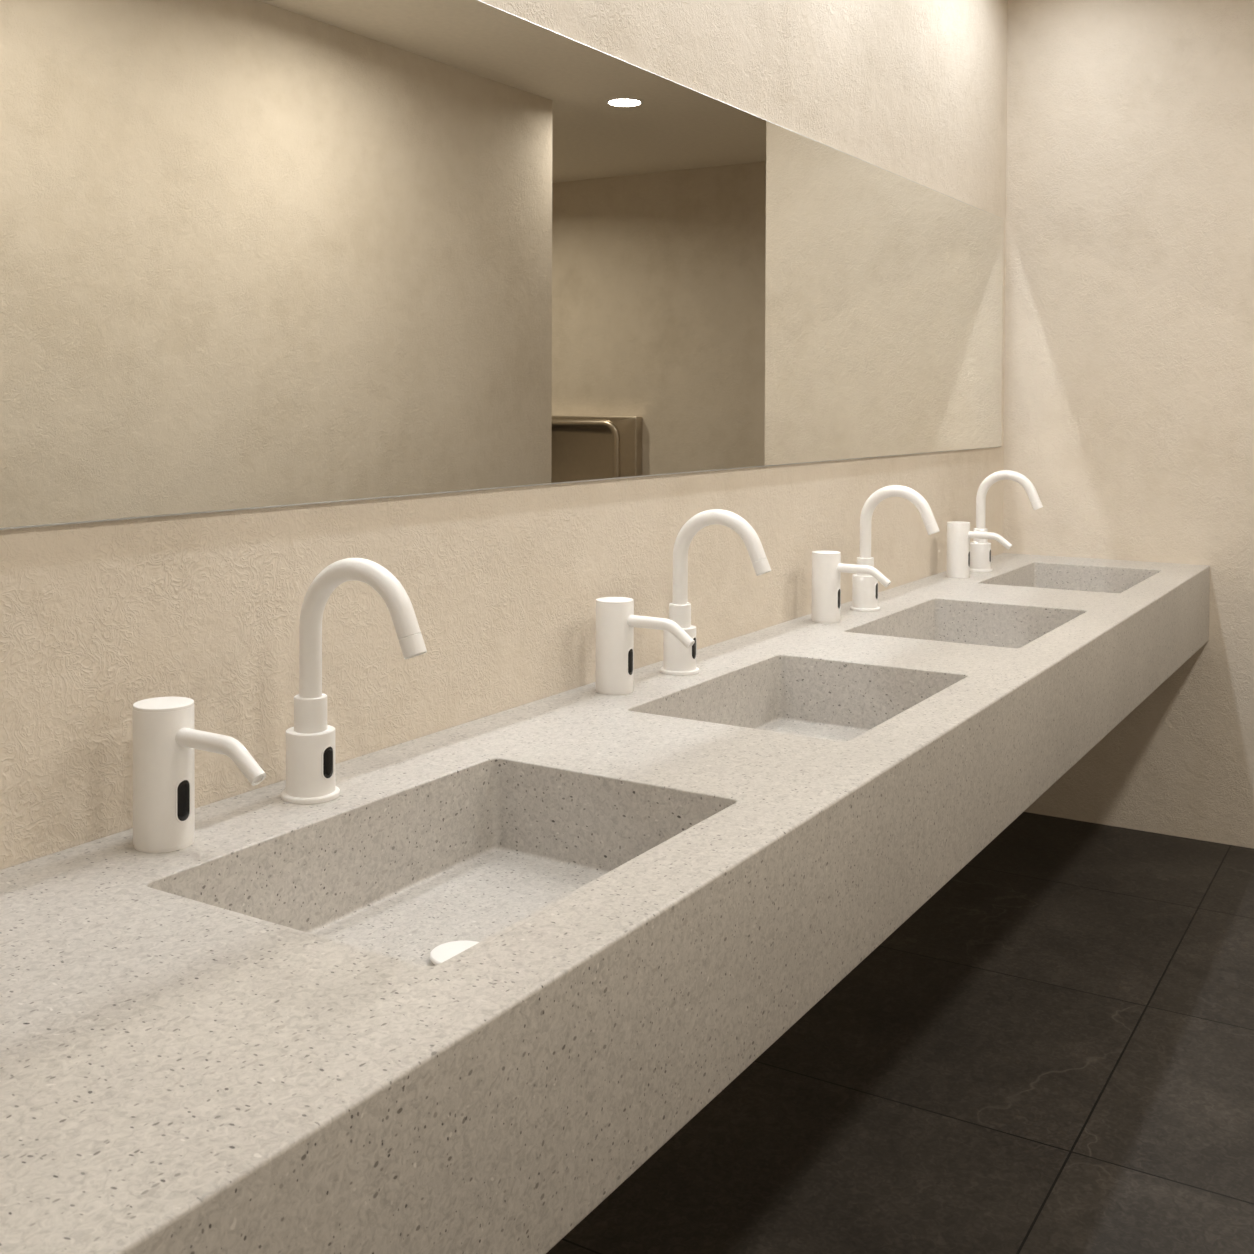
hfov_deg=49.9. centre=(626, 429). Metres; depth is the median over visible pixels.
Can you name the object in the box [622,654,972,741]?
basin
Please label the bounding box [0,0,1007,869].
wall
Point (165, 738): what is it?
soap dispenser
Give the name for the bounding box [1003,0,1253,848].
wall
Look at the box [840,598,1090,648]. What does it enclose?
basin
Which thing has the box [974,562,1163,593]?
basin
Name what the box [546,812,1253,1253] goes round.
floor
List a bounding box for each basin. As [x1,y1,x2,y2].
[137,756,743,969]
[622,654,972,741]
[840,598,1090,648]
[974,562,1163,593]
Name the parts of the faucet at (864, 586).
spout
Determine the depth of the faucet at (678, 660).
2.45 m
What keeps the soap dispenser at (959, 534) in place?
on the countertop
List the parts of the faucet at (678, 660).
spout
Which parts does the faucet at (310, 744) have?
spout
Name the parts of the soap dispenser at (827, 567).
spout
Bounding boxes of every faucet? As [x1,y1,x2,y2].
[281,558,426,803]
[660,509,770,675]
[850,485,939,611]
[970,470,1042,571]
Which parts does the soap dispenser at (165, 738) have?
spout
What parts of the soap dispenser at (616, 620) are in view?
spout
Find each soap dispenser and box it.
[132,697,265,852]
[595,597,694,694]
[811,551,890,622]
[946,521,1011,577]
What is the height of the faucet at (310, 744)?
0.303 m
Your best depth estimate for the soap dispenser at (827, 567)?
3.04 m
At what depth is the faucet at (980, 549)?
4.00 m
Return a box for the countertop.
[0,553,1209,1253]
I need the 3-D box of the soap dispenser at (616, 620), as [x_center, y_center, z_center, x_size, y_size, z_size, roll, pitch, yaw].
[0.031,0.370,2.276,0.187,0.158,0.065,1,1,32]
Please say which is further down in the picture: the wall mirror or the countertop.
the countertop
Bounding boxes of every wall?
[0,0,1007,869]
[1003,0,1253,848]
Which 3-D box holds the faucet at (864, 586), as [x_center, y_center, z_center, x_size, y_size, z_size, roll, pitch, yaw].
[0.636,0.283,3.208,0.219,0.303,0.072,1,1,32]
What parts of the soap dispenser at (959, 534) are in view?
spout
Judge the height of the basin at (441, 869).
0.143 m
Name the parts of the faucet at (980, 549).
spout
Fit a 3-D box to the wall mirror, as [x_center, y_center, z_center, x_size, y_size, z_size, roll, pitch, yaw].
[-0.190,-0.284,2.144,0.008,0.753,5.447,1,1,32]
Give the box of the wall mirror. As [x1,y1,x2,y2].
[0,0,1003,529]

